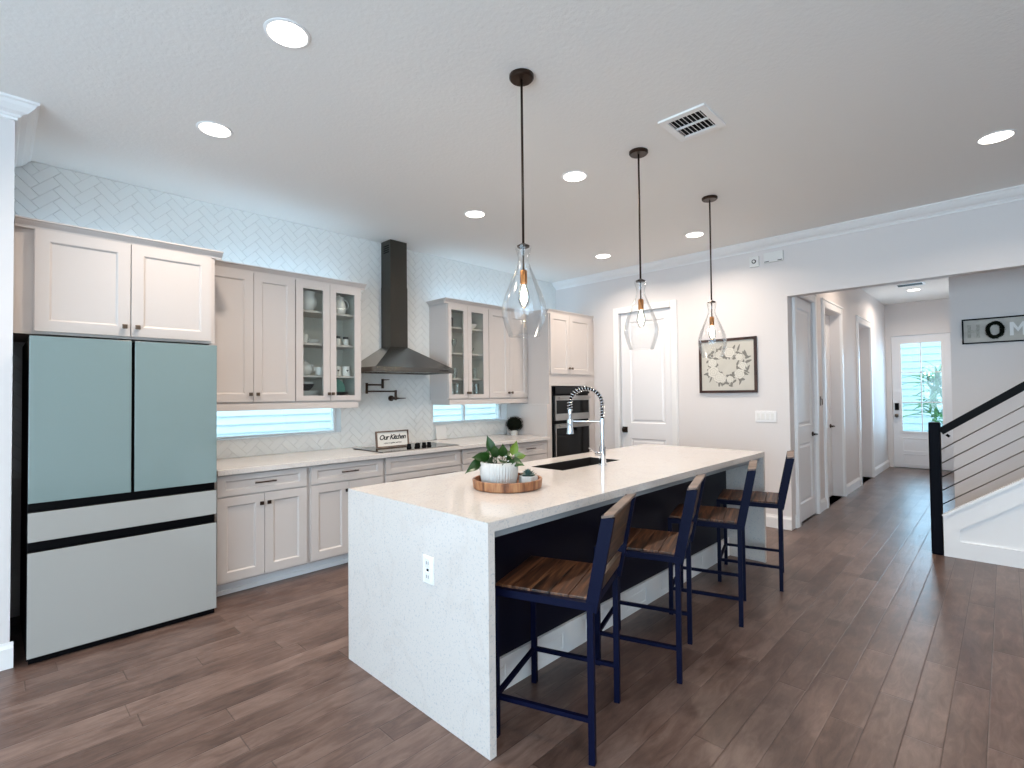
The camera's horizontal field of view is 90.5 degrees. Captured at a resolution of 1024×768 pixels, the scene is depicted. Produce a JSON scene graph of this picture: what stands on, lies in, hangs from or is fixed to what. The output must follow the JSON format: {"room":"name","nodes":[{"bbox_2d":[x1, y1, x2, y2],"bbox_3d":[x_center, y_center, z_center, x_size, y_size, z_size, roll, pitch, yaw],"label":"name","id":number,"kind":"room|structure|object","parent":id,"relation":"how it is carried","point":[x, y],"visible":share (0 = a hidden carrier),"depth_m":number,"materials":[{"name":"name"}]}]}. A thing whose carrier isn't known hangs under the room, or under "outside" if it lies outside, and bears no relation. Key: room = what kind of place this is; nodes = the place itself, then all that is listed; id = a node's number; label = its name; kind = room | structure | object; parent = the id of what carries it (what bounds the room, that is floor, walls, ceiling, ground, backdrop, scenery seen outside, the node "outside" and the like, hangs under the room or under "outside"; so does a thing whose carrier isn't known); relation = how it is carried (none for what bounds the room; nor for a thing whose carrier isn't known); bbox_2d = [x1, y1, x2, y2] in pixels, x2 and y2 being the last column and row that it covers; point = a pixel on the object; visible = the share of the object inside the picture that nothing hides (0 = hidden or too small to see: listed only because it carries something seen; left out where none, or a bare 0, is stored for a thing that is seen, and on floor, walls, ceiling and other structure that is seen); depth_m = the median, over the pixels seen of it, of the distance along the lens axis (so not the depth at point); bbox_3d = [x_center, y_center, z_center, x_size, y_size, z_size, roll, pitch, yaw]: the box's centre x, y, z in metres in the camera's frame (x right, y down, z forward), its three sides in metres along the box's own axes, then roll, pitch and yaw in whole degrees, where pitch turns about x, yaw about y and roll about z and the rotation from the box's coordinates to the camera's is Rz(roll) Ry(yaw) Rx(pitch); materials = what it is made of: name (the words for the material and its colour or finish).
{"room":"kitchen","nodes":[
{"label":"kitchen","id":0,"kind":"room"},
{"bbox_2d":[0,117,14,643],"bbox_3d":[-4.345,-0.013,1.774,1.060,3.030,3.680,-2,-2,44],"label":"wall","id":1,"kind":"structure","parent":0,"point":[7,126],"depth_m":2.71,"materials":[{"name":"white paint"}]},
{"bbox_2d":[0,641,12,670],"bbox_3d":[-3.870,1.423,1.445,0.016,0.135,3.494,-2,-2,44],"label":"baseboard","id":2,"kind":"structure","parent":1,"relation":"attached to","point":[6,649],"depth_m":2.67,"materials":[{"name":"white paint"}]},
{"bbox_2d":[0,92,39,167],"bbox_3d":[-4.138,-1.481,1.808,0.935,0.095,3.555,-2,-2,44],"label":"trim","id":3,"kind":"structure","parent":1,"relation":"attached to","point":[25,113],"depth_m":2.82,"materials":[{"name":"white paint"}]},
{"bbox_2d":[10,161,555,617],"bbox_3d":[-1.351,0.034,5.461,0.207,3.030,5.778,-2,-2,44],"label":"wall","id":4,"kind":"structure","parent":0,"point":[41,191],"depth_m":4.68,"materials":[{"name":"white tile"}]},
{"bbox_2d":[13,215,223,344],"bbox_3d":[-2.667,-0.607,3.460,0.710,0.655,1.061,-2,-2,44],"label":"upper cabinet","id":5,"kind":"object","parent":4,"relation":"attached to","point":[73,281],"visible":0.99,"depth_m":3.16,"materials":[{"name":"grey paint"}]},
{"bbox_2d":[214,259,296,410],"bbox_3d":[-2.204,-0.366,4.180,0.365,1.163,0.709,-2,-2,44],"label":"upper cabinet","id":6,"kind":"object","parent":4,"relation":"attached to","point":[255,305],"visible":0.81,"depth_m":4.09,"materials":[{"name":"grey paint"}]},
{"bbox_2d":[217,408,340,440],"bbox_3d":[-2.235,0.333,4.506,0.159,0.278,1.442,-2,-2,44],"label":"window","id":7,"kind":"structure","parent":4,"relation":"in","point":[333,410],"depth_m":4.71,"materials":[{"name":"white paint"}]},
{"bbox_2d":[295,273,366,408],"bbox_3d":[-1.726,-0.361,4.671,0.365,1.163,0.661,-2,-2,44],"label":"upper cabinet","id":8,"kind":"object","parent":4,"relation":"attached to","point":[323,323],"visible":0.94,"depth_m":4.61,"materials":[{"name":"grey paint"}]},
{"bbox_2d":[303,360,314,374],"bbox_3d":[-1.862,-0.148,4.545,0.156,0.145,0.143,-1,-1,-3],"label":"teapot","id":9,"kind":"object","parent":8,"relation":"on","point":[307,368],"visible":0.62,"depth_m":4.52,"materials":[{"name":"white ceramic"}]},
{"bbox_2d":[303,291,316,310],"bbox_3d":[-1.848,-0.738,4.578,0.168,0.182,0.168,-2,-2,44],"label":"vase","id":10,"kind":"object","parent":8,"relation":"on","point":[309,299],"visible":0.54,"depth_m":4.52,"materials":[{"name":"white ceramic"}]},
{"bbox_2d":[315,367,321,374],"bbox_3d":[-1.737,-0.114,4.572,0.078,0.075,0.078,-1,-1,-1],"label":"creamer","id":11,"kind":"object","parent":8,"relation":"on","point":[318,370],"visible":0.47,"depth_m":4.54,"materials":[{"name":"white ceramic"}]},
{"bbox_2d":[303,309,353,320],"bbox_3d":[-1.763,-0.636,4.678,0.282,0.018,0.573,-2,-2,44],"label":"shelf","id":12,"kind":"object","parent":8,"relation":"attached to","point":[311,315],"depth_m":4.72,"materials":[{"name":"grey paint"}]},
{"bbox_2d":[303,342,353,349],"bbox_3d":[-1.760,-0.349,4.672,0.282,0.018,0.573,-2,-2,44],"label":"shelf","id":13,"kind":"object","parent":8,"relation":"attached to","point":[306,346],"depth_m":4.70,"materials":[{"name":"grey paint"}]},
{"bbox_2d":[303,375,353,378],"bbox_3d":[-1.757,-0.064,4.666,0.282,0.018,0.573,-2,-2,44],"label":"shelf","id":14,"kind":"object","parent":8,"relation":"attached to","point":[304,376],"depth_m":4.65,"materials":[{"name":"grey paint"}]},
{"bbox_2d":[337,379,344,391],"bbox_3d":[-1.682,0.043,4.848,0.038,0.182,0.184,-2,-2,44],"label":"serving plate","id":15,"kind":"object","parent":8,"relation":"in","point":[340,385],"visible":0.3,"depth_m":4.89,"materials":[{"name":"green ceramic"}]},
{"bbox_2d":[336,295,348,313],"bbox_3d":[-1.626,-0.740,4.763,0.147,0.190,0.147,-1,-1,-1],"label":"pitcher","id":16,"kind":"object","parent":8,"relation":"on","point":[340,304],"visible":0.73,"depth_m":4.72,"materials":[{"name":"white ceramic"}]},
{"bbox_2d":[342,367,349,375],"bbox_3d":[-1.554,-0.118,4.761,0.080,0.088,0.085,-2,-2,44],"label":"mug","id":17,"kind":"object","parent":8,"relation":"on","point":[345,370],"visible":0.94,"depth_m":4.72,"materials":[{"name":"white ceramic"}]},
{"bbox_2d":[365,379,405,400],"bbox_3d":[-1.328,0.064,5.254,0.112,0.230,0.463,-2,-2,44],"label":"pot filler","id":18,"kind":"object","parent":4,"relation":"attached to","point":[390,398],"visible":1,"depth_m":5.19,"materials":[{"name":"brown metal"}]},
{"bbox_2d":[361,239,453,374],"bbox_3d":[-1.119,-0.798,5.218,0.491,1.377,0.927,-2,-2,44],"label":"range hood","id":19,"kind":"object","parent":4,"relation":"attached to","point":[394,356],"visible":0.98,"depth_m":5.24,"materials":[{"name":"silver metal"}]},
{"bbox_2d":[426,297,489,404],"bbox_3d":[-0.608,-0.348,5.819,0.365,1.163,0.650,-2,-2,44],"label":"upper cabinet","id":20,"kind":"object","parent":4,"relation":"attached to","point":[464,313],"visible":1,"depth_m":5.73,"materials":[{"name":"grey paint"}]},
{"bbox_2d":[451,326,481,332],"bbox_3d":[-0.614,-0.623,5.858,0.282,0.018,0.562,-2,-2,44],"label":"shelf","id":21,"kind":"object","parent":20,"relation":"attached to","point":[453,329],"depth_m":5.87,"materials":[{"name":"grey paint"}]},
{"bbox_2d":[452,352,481,356],"bbox_3d":[-0.611,-0.336,5.852,0.282,0.018,0.562,-2,-2,44],"label":"shelf","id":22,"kind":"object","parent":20,"relation":"attached to","point":[478,354],"depth_m":5.87,"materials":[{"name":"grey paint"}]},
{"bbox_2d":[452,378,482,380],"bbox_3d":[-0.608,-0.051,5.846,0.282,0.018,0.562,-2,-2,44],"label":"shelf","id":23,"kind":"object","parent":20,"relation":"attached to","point":[453,379],"depth_m":5.88,"materials":[{"name":"grey paint"}]},
{"bbox_2d":[433,404,500,423],"bbox_3d":[-0.540,0.340,6.248,0.159,0.254,1.174,-2,-2,44],"label":"window","id":24,"kind":"structure","parent":4,"relation":"in","point":[462,420],"depth_m":6.26,"materials":[{"name":"white paint"}]},
{"bbox_2d":[488,305,528,403],"bbox_3d":[-0.145,-0.343,6.294,0.365,1.163,0.677,-2,-2,44],"label":"upper cabinet","id":25,"kind":"object","parent":4,"relation":"attached to","point":[507,327],"visible":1,"depth_m":6.17,"materials":[{"name":"grey paint"}]},
{"bbox_2d":[480,459,517,482],"bbox_3d":[-0.070,0.485,2.759,0.208,0.128,0.208,-2,-2,44],"label":"pot","id":26,"kind":"object","parent":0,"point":[491,470],"depth_m":2.68,"materials":[{"name":"ceramic"}]},
{"bbox_2d":[0,0,1023,304],"bbox_3d":[2.446,-1.621,3.568,8.600,0.120,15.700,-2,-2,44],"label":"ceiling","id":27,"kind":"structure","parent":0,"point":[397,120],"depth_m":2.87,"materials":[{"name":"white paint"}]},
{"bbox_2d":[196,121,232,137],"bbox_3d":[-1.783,-1.525,3.045,0.194,0.006,0.194,-2,-2,44],"label":"recessed light","id":28,"kind":"object","parent":27,"relation":"in","point":[211,128],"visible":1,"depth_m":3.04,"materials":[{"name":"white plastic"}]},
{"bbox_2d":[263,18,310,48],"bbox_3d":[-0.995,-1.550,2.249,0.194,0.006,0.194,-2,-2,44],"label":"recessed light","id":29,"kind":"object","parent":27,"relation":"in","point":[287,33],"visible":1,"depth_m":2.24,"materials":[{"name":"white paint"}]},
{"bbox_2d":[464,210,485,217],"bbox_3d":[-0.329,-1.509,4.513,0.194,0.006,0.194,-2,-2,44],"label":"recessed light","id":30,"kind":"object","parent":27,"relation":"in","point":[472,213],"visible":1,"depth_m":4.51,"materials":[{"name":"white"}]},
{"bbox_2d":[509,68,533,307],"bbox_3d":[0.055,-0.897,2.548,0.224,1.318,0.224,-2,-2,44],"label":"pendant light","id":31,"kind":"object","parent":27,"relation":"hanging from","point":[520,77],"visible":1,"depth_m":2.54,"materials":[{"name":"brown metal"}]},
{"bbox_2d":[520,270,526,283],"bbox_3d":[0.058,-0.536,2.541,0.036,0.067,0.036,-2,-2,44],"label":"socket","id":32,"kind":"object","parent":31,"relation":"attached to","point":[523,273],"depth_m":2.53,"materials":[{"name":"gold metal"}]},
{"bbox_2d":[562,171,587,181],"bbox_3d":[0.464,-1.533,3.752,0.194,0.006,0.194,-2,-2,44],"label":"recessed light","id":33,"kind":"object","parent":27,"relation":"in","point":[571,176],"visible":1,"depth_m":3.74,"materials":[{"name":"white"}]},
{"bbox_2d":[595,254,610,257],"bbox_3d":[1.064,-1.494,5.932,0.194,0.006,0.194,-2,-2,44],"label":"recessed light","id":34,"kind":"object","parent":27,"relation":"in","point":[598,255],"visible":1,"depth_m":5.93,"materials":[{"name":"white"}]},
{"bbox_2d":[629,147,647,327],"bbox_3d":[0.849,-0.888,3.365,0.224,1.318,0.224,-2,-2,44],"label":"pendant light","id":35,"kind":"object","parent":27,"relation":"hanging from","point":[639,152],"visible":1,"depth_m":3.36,"materials":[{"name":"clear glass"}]},
{"bbox_2d":[638,299,643,309],"bbox_3d":[0.853,-0.527,3.357,0.036,0.067,0.036,-2,-2,44],"label":"socket","id":36,"kind":"object","parent":35,"relation":"attached to","point":[640,301],"depth_m":3.34,"materials":[{"name":"gold metal"}]},
{"bbox_2d":[658,103,725,141],"bbox_3d":[1.075,-1.552,3.025,0.280,0.012,0.310,-2,-2,44],"label":"ceiling vent","id":37,"kind":"object","parent":27,"relation":"in","point":[698,120],"visible":1,"depth_m":3.02,"materials":[{"name":"white metal"}]},
{"bbox_2d":[685,232,704,237],"bbox_3d":[1.859,-1.518,5.165,0.194,0.006,0.194,-2,-2,44],"label":"recessed light","id":38,"kind":"object","parent":27,"relation":"in","point":[691,234],"visible":1,"depth_m":5.15,"materials":[{"name":"white plastic"}]},
{"bbox_2d":[702,195,717,339],"bbox_3d":[1.639,-0.880,4.176,0.224,1.318,0.224,-2,-2,44],"label":"pendant light","id":39,"kind":"object","parent":27,"relation":"hanging from","point":[709,198],"visible":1,"depth_m":4.17,"materials":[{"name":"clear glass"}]},
{"bbox_2d":[894,281,925,287],"bbox_3d":[6.040,-1.508,7.702,0.360,0.008,0.280,-2,-2,44],"label":"ceiling vent","id":40,"kind":"object","parent":27,"relation":"in","point":[921,282],"visible":1,"depth_m":7.68,"materials":[{"name":"white metal"}]},
{"bbox_2d":[897,282,922,286],"bbox_3d":[6.040,-1.509,7.702,0.298,0.005,0.198,-2,-2,44],"label":"grille","id":41,"kind":"object","parent":40,"relation":"attached to","point":[918,283],"depth_m":7.69,"materials":[{"name":"plastic"}]},
{"bbox_2d":[975,129,1016,144],"bbox_3d":[3.085,-1.571,3.234,0.194,0.006,0.194,-2,-2,44],"label":"recessed light","id":42,"kind":"object","parent":27,"relation":"in","point":[994,137],"visible":1,"depth_m":3.23,"materials":[{"name":"white"}]},
{"bbox_2d":[0,467,1023,767],"bbox_3d":[2.478,1.528,3.502,8.600,0.120,15.700,-2,-2,44],"label":"floor","id":43,"kind":"structure","parent":0,"point":[877,649],"depth_m":2.51,"materials":[{"name":"brown wood"}]},
{"bbox_2d":[20,335,216,664],"bbox_3d":[-2.573,0.631,3.329,0.843,1.764,0.908,-2,-2,44],"label":"refrigerator","id":44,"kind":"object","parent":43,"relation":"on","point":[119,453],"visible":1,"depth_m":2.98,"materials":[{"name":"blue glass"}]},
{"bbox_2d":[214,466,308,585],"bbox_3d":[-2.064,1.089,3.998,0.738,0.874,0.668,-2,-2,44],"label":"base cabinet","id":45,"kind":"object","parent":43,"relation":"on","point":[260,518],"depth_m":3.74,"materials":[{"name":"grey paint"}]},
{"bbox_2d":[216,554,347,596],"bbox_3d":[-0.890,1.480,4.883,0.028,0.104,3.579,-2,-2,44],"label":"toe kick","id":46,"kind":"object","parent":43,"relation":"on","point":[252,582],"visible":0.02,"depth_m":3.93,"materials":[{"name":"white paint"}]},
{"bbox_2d":[309,458,382,562],"bbox_3d":[-1.601,1.094,4.473,0.738,0.874,0.657,-2,-2,44],"label":"base cabinet","id":47,"kind":"object","parent":43,"relation":"on","point":[329,484],"visible":0.53,"depth_m":4.15,"materials":[{"name":"grey paint"}]},
{"bbox_2d":[384,450,459,482],"bbox_3d":[-1.068,1.100,5.045,0.705,0.874,0.867,-2,-2,44],"label":"base cabinet","id":48,"kind":"object","parent":43,"relation":"on","point":[398,468],"visible":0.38,"depth_m":4.77,"materials":[{"name":"grey paint"}]},
{"bbox_2d":[217,434,549,475],"bbox_3d":[-1.059,0.642,5.057,0.747,0.039,3.579,-2,-2,44],"label":"countertop","id":49,"kind":"structure","parent":48,"relation":"on","point":[248,464],"depth_m":4.37,"materials":[{"name":"white stone"}]},
{"bbox_2d":[352,442,458,452],"bbox_3d":[-1.029,0.598,4.991,0.539,0.044,0.885,-2,-2,44],"label":"cooktop","id":50,"kind":"object","parent":49,"relation":"in","point":[419,445],"visible":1,"depth_m":4.87,"materials":[{"name":"black glass"}]},
{"bbox_2d":[375,430,408,447],"bbox_3d":[-1.165,0.533,4.946,0.036,0.159,0.364,-2,-2,44],"label":"kitchen sign","id":51,"kind":"object","parent":50,"relation":"on","point":[383,439],"visible":1,"depth_m":4.94,"materials":[{"name":"grey wood"}]},
{"bbox_2d":[435,425,446,439],"bbox_3d":[-0.814,0.553,5.811,0.036,0.164,0.150,-2,-2,44],"label":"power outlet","id":52,"kind":"object","parent":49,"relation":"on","point":[440,430],"visible":1,"depth_m":5.80,"materials":[{"name":"white plastic"}]},
{"bbox_2d":[506,416,522,434],"bbox_3d":[0.027,0.517,6.353,0.227,0.242,0.229,-2,-2,44],"label":"topiary","id":53,"kind":"object","parent":49,"relation":"on","point":[514,424],"visible":1,"depth_m":6.29,"materials":[{"name":"plant"}]},
{"bbox_2d":[461,444,509,470],"bbox_3d":[-0.499,1.106,5.606,0.738,0.874,0.685,-2,-2,44],"label":"base cabinet","id":54,"kind":"object","parent":43,"relation":"on","point":[466,454],"visible":0.08,"depth_m":5.21,"materials":[{"name":"grey paint"}]},
{"bbox_2d":[509,440,546,461],"bbox_3d":[-0.031,1.111,6.086,0.738,0.874,0.625,-2,-2,44],"label":"base cabinet","id":55,"kind":"object","parent":43,"relation":"on","point":[535,450],"visible":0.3,"depth_m":5.90,"materials":[{"name":"grey paint"}]},
{"bbox_2d":[506,308,594,457],"bbox_3d":[0.552,0.325,6.728,0.715,2.462,1.054,-2,-2,44],"label":"tall cabinet","id":56,"kind":"object","parent":43,"relation":"on","point":[560,343],"visible":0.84,"depth_m":6.37,"materials":[{"name":"grey paint"}]},
{"bbox_2d":[551,386,590,457],"bbox_3d":[0.616,0.580,6.613,0.534,1.097,0.759,-2,-2,44],"label":"wall oven","id":57,"kind":"object","parent":56,"relation":"in","point":[563,444],"visible":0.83,"depth_m":6.41,"materials":[{"name":"black glass"}]},
{"bbox_2d":[495,493,635,766],"bbox_3d":[0.245,0.984,2.219,0.522,0.962,0.458,-1,-1,24],"label":"counter stool","id":58,"kind":"object","parent":43,"relation":"on","point":[545,580],"visible":0.97,"depth_m":2.11,"materials":[{"name":"blue metal"}]},
{"bbox_2d":[494,458,758,689],"bbox_3d":[0.619,1.049,3.504,1.056,0.876,3.104,-2,-2,44],"label":"base cabinet","id":59,"kind":"object","parent":43,"relation":"on","point":[572,535],"visible":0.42,"depth_m":2.87,"materials":[{"name":"black paint"}]},
{"bbox_2d":[348,444,766,760],"bbox_3d":[0.620,1.028,3.505,1.115,0.917,3.178,-2,-2,44],"label":"countertop","id":60,"kind":"structure","parent":59,"relation":"on","point":[434,646],"depth_m":2.40,"materials":[{"name":"white stone"}]},
{"bbox_2d":[423,554,433,585],"bbox_3d":[-0.372,0.823,2.247,0.077,0.120,0.009,-2,-2,44],"label":"power outlet","id":61,"kind":"object","parent":60,"relation":"attached to","point":[428,562],"visible":1,"depth_m":2.24,"materials":[{"name":"white paint"}]},
{"bbox_2d":[425,558,429,581],"bbox_3d":[-0.374,0.823,2.245,0.035,0.100,0.003,-2,-2,44],"label":"receptacle","id":62,"kind":"object","parent":61,"relation":"attached to","point":[427,560],"depth_m":2.24,"materials":[{"name":"white plastic"}]},
{"bbox_2d":[472,473,541,492],"bbox_3d":[-0.025,0.534,2.757,0.380,0.051,0.380,-2,-2,44],"label":"serving tray","id":63,"kind":"object","parent":60,"relation":"on","point":[517,487],"visible":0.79,"depth_m":2.60,"materials":[{"name":"brown wood"}]},
{"bbox_2d":[465,436,525,482],"bbox_3d":[-0.082,0.413,2.761,0.317,0.274,0.211,-1,-1,12],"label":"pothos","id":64,"kind":"object","parent":63,"relation":"on","point":[492,470],"visible":0.95,"depth_m":2.72,"materials":[{"name":"ceramic"}]},
{"bbox_2d":[519,468,537,482],"bbox_3d":[0.088,0.503,2.749,0.103,0.089,0.106,-2,-2,44],"label":"potted succulent","id":65,"kind":"object","parent":63,"relation":"on","point":[527,476],"visible":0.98,"depth_m":2.72,"materials":[{"name":"ceramic"}]},
{"bbox_2d":[532,457,617,470],"bbox_3d":[0.477,0.694,3.680,0.287,0.237,0.707,-2,-2,44],"label":"sink","id":66,"kind":"object","parent":60,"relation":"in","point":[577,463],"visible":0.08,"depth_m":3.85,"materials":[{"name":"black metal"}]},
{"bbox_2d":[567,386,606,465],"bbox_3d":[0.522,0.292,3.582,0.284,0.560,0.110,-1,-1,14],"label":"faucet","id":67,"kind":"object","parent":60,"relation":"on","point":[602,449],"visible":1,"depth_m":3.58,"materials":[{"name":"silver metal"}]},
{"bbox_2d":[594,474,705,683],"bbox_3d":[0.765,0.989,2.761,0.522,0.962,0.458,-1,-1,26],"label":"counter stool","id":68,"kind":"object","parent":43,"relation":"on","point":[658,545],"visible":0.69,"depth_m":2.63,"materials":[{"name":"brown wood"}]},
{"bbox_2d":[668,460,757,627],"bbox_3d":[1.339,0.996,3.352,0.522,0.962,0.458,-1,-1,27],"label":"counter stool","id":69,"kind":"object","parent":43,"relation":"on","point":[708,516],"visible":0.73,"depth_m":3.19,"materials":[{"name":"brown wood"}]},
{"bbox_2d":[716,450,794,591],"bbox_3d":[1.879,1.002,3.894,0.522,0.962,0.458,-1,-1,29],"label":"counter stool","id":70,"kind":"object","parent":43,"relation":"on","point":[775,500],"visible":0.91,"depth_m":3.77,"materials":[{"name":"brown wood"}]},
{"bbox_2d":[942,478,1023,568],"bbox_3d":[4.910,0.435,3.896,2.418,2.031,1.050,-2,-2,44],"label":"staircase","id":71,"kind":"structure","parent":43,"relation":"on","point":[988,528],"depth_m":4.16,"materials":[{"name":"white paint"}]},
{"bbox_2d":[928,381,1023,554],"bbox_3d":[4.504,0.075,3.646,2.354,2.750,0.094,-2,-2,44],"label":"stair railing","id":72,"kind":"object","parent":71,"relation":"attached to","point":[935,429],"visible":0.98,"depth_m":4.37,"materials":[{"name":"black metal"}]},
{"bbox_2d":[519,475,537,482],"bbox_3d":[0.088,0.521,2.749,0.092,0.052,0.106,-2,-2,44],"label":"pot","id":73,"kind":"object","parent":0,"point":[522,478],"depth_m":2.71,"materials":[{"name":"ceramic"}]},
{"bbox_2d":[556,200,1023,529],"bbox_3d":[3.586,-0.031,4.604,8.080,3.040,0.120,-2,-2,44],"label":"wall","id":74,"kind":"structure","parent":0,"point":[754,301],"depth_m":5.37,"materials":[{"name":"white paint"}]},
{"bbox_2d":[613,300,678,447],"bbox_3d":[1.666,0.266,6.368,0.885,2.540,0.026,-2,-2,44],"label":"trim","id":75,"kind":"structure","parent":74,"relation":"attached to","point":[672,304],"depth_m":6.21,"materials":[{"name":"white paint"}]},
{"bbox_2d":[621,308,672,446],"bbox_3d":[1.690,0.303,6.377,0.710,2.451,0.090,-2,-2,44],"label":"door","id":76,"kind":"structure","parent":74,"relation":"in","point":[645,351],"depth_m":6.39,"materials":[{"name":"white paint"}]},
{"bbox_2d":[699,336,757,392],"bbox_3d":[2.400,-0.205,5.658,0.633,0.607,0.026,-2,-2,44],"label":"picture","id":77,"kind":"object","parent":74,"relation":"attached to","point":[727,365],"visible":1,"depth_m":5.64,"materials":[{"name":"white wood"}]},
{"bbox_2d":[749,256,758,267],"bbox_3d":[2.608,-1.315,5.460,0.094,0.108,0.038,-2,-2,44],"label":"wall sensor","id":78,"kind":"object","parent":74,"relation":"attached to","point":[754,261],"visible":1,"depth_m":5.45,"materials":[{"name":"white plastic"}]},
{"bbox_2d":[755,411,775,421],"bbox_3d":[2.690,0.345,5.381,0.201,0.110,0.011,-2,-2,44],"label":"light switch","id":79,"kind":"object","parent":74,"relation":"attached to","point":[760,416],"visible":1,"depth_m":5.38,"materials":[{"name":"white paint"}]},
{"bbox_2d":[763,250,783,263],"bbox_3d":[2.744,-1.335,5.324,0.190,0.105,0.042,-2,-2,44],"label":"door chime","id":80,"kind":"object","parent":74,"relation":"attached to","point":[775,256],"visible":1,"depth_m":5.31,"materials":[{"name":"white plastic"}]},
{"bbox_2d":[766,513,791,530],"bbox_3d":[2.436,1.445,5.612,1.200,0.135,0.016,-2,-2,44],"label":"baseboard","id":81,"kind":"structure","parent":74,"relation":"attached to","point":[771,519],"depth_m":5.29,"materials":[{"name":"white paint"}]},
{"bbox_2d":[552,184,1023,289],"bbox_3d":[3.500,-1.504,4.554,8.070,0.095,0.095,-2,-2,44],"label":"trim","id":82,"kind":"structure","parent":74,"relation":"attached to","point":[1015,193],"depth_m":4.97,"materials":[{"name":"white paint"}]},
{"bbox_2d":[791,289,887,523],"bbox_3d":[4.870,0.017,7.513,0.300,3.040,5.839,-2,-2,44],"label":"wall","id":83,"kind":"structure","parent":0,"point":[854,302],"depth_m":7.37,"materials":[{"name":"white paint"}]},
{"bbox_2d":[792,294,820,527],"bbox_3d":[3.289,0.222,5.644,0.032,2.565,0.914,-2,-2,44],"label":"trim","id":84,"kind":"structure","parent":83,"relation":"attached to","point":[812,298],"depth_m":5.37,"materials":[{"name":"white paint"}]},
{"bbox_2d":[796,297,817,521],"bbox_3d":[3.276,0.272,5.653,0.099,2.445,0.718,-2,-2,44],"label":"door","id":85,"kind":"structure","parent":83,"relation":"in","point":[804,331],"depth_m":5.71,"materials":[{"name":"white paint"}]},
{"bbox_2d":[821,497,826,511],"bbox_3d":[3.736,1.442,6.076,0.016,0.135,0.340,-2,-2,44],"label":"baseboard","id":86,"kind":"structure","parent":83,"relation":"attached to","point":[824,500],"depth_m":6.06,"materials":[{"name":"white paint"}]},
{"bbox_2d":[825,315,834,496],"bbox_3d":[4.078,0.284,6.627,0.099,2.445,0.866,-2,-2,44],"label":"door","id":87,"kind":"structure","parent":83,"relation":"in","point":[828,381],"depth_m":6.87,"materials":[{"name":"white paint"}]},
{"bbox_2d":[820,297,846,507],"bbox_3d":[4.165,0.232,6.543,0.032,2.565,1.064,-2,-2,44],"label":"trim","id":88,"kind":"structure","parent":83,"relation":"attached to","point":[825,303],"depth_m":6.24,"materials":[{"name":"white paint"}]},
{"bbox_2d":[847,477,860,494],"bbox_3d":[4.872,1.454,7.244,0.016,0.135,1.100,-2,-2,44],"label":"baseboard","id":89,"kind":"structure","parent":83,"relation":"attached to","point":[856,483],"depth_m":7.23,"materials":[{"name":"white paint"}]},
{"bbox_2d":[855,315,874,485],"bbox_3d":[5.588,0.247,8.005,0.032,2.565,1.124,-2,-2,44],"label":"trim","id":90,"kind":"structure","parent":83,"relation":"attached to","point":[859,320],"depth_m":7.67,"materials":[{"name":"white paint"}]},
{"bbox_2d":[875,460,889,475],"bbox_3d":[6.480,1.472,8.895,0.016,0.135,1.570,-2,-2,44],"label":"baseboard","id":91,"kind":"structure","parent":83,"relation":"attached to","point":[880,468],"depth_m":8.90,"materials":[{"name":"white paint"}]},
{"bbox_2d":[884,298,949,470],"bbox_3d":[7.396,0.027,9.241,1.510,3.040,0.160,-2,-2,44],"label":"wall","id":92,"kind":"structure","parent":0,"point":[929,316],"depth_m":9.30,"materials":[{"name":"white paint"}]},
{"bbox_2d":[891,333,953,470],"bbox_3d":[7.410,0.317,9.138,0.894,2.415,0.133,-2,-2,44],"label":"door","id":93,"kind":"structure","parent":92,"relation":"in","point":[911,448],"depth_m":9.19,"materials":[{"name":"white paint"}]},
{"bbox_2d":[949,268,1023,507],"bbox_3d":[7.512,-0.057,5.562,3.790,3.030,4.950,-2,-2,44],"label":"wall","id":94,"kind":"structure","parent":0,"point":[982,372],"depth_m":4.93,"materials":[{"name":"white paint"}]},
{"bbox_2d":[962,315,1023,344],"bbox_3d":[4.697,-0.522,4.817,0.635,0.244,0.052,-2,-2,44],"label":"home sign","id":95,"kind":"object","parent":94,"relation":"attached to","point":[1004,328],"visible":1,"depth_m":4.88,"materials":[{"name":"grey wood"}]},
{"label":"outside","id":96,"kind":"structure","parent":0,"visible":0},
{"bbox_3d":[0.512,1.989,10.645,3.800,0.100,24.000,-2,-2,44],"label":"ground","id":97,"kind":"structure","parent":96,"visible":0},
{"bbox_2d":[217,404,494,436],"bbox_3d":[-2.627,-0.011,6.745,0.030,3.800,8.000,-2,-2,44],"label":"neighbouring house","id":98,"kind":"structure","parent":97,"relation":"on","point":[252,422],"depth_m":6.51,"materials":[{"name":"white"}]},
{"bbox_3d":[-1.850,0.084,4.550,0.236,0.020,0.236,-2,-2,44],"label":"plate","id":99,"kind":"object","parent":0,"visible":0},
{"bbox_3d":[-1.850,0.071,4.550,0.236,0.020,0.236,-2,-2,44],"label":"plate","id":100,"kind":"object","parent":99,"relation":"on","visible":0},
{"bbox_2d":[303,384,313,390],"bbox_3d":[-1.851,0.030,4.551,0.144,0.060,0.144,-2,-2,44],"label":"bowl","id":101,"kind":"object","parent":100,"relation":"on","point":[306,387],"visible":0.7,"depth_m":4.51,"materials":[{"name":"black ceramic"}]},
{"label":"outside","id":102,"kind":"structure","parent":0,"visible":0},
{"bbox_3d":[8.659,1.721,10.993,7.000,0.280,4.140,-2,-2,44],"label":"porch","id":103,"kind":"object","parent":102,"visible":0},
{"bbox_2d":[901,342,942,431],"bbox_3d":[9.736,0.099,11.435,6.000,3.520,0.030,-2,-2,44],"label":"door window","id":104,"kind":"structure","parent":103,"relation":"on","point":[930,351],"depth_m":11.76,"materials":[{"name":"clear glass"}]},
{"bbox_2d":[902,361,942,423],"bbox_3d":[8.489,0.545,10.111,1.576,2.039,1.381,-2,-2,44],"label":"shrub","id":105,"kind":"object","parent":103,"relation":"on","point":[935,379],"visible":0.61,"depth_m":10.17,"materials":[{"name":"green plant"}]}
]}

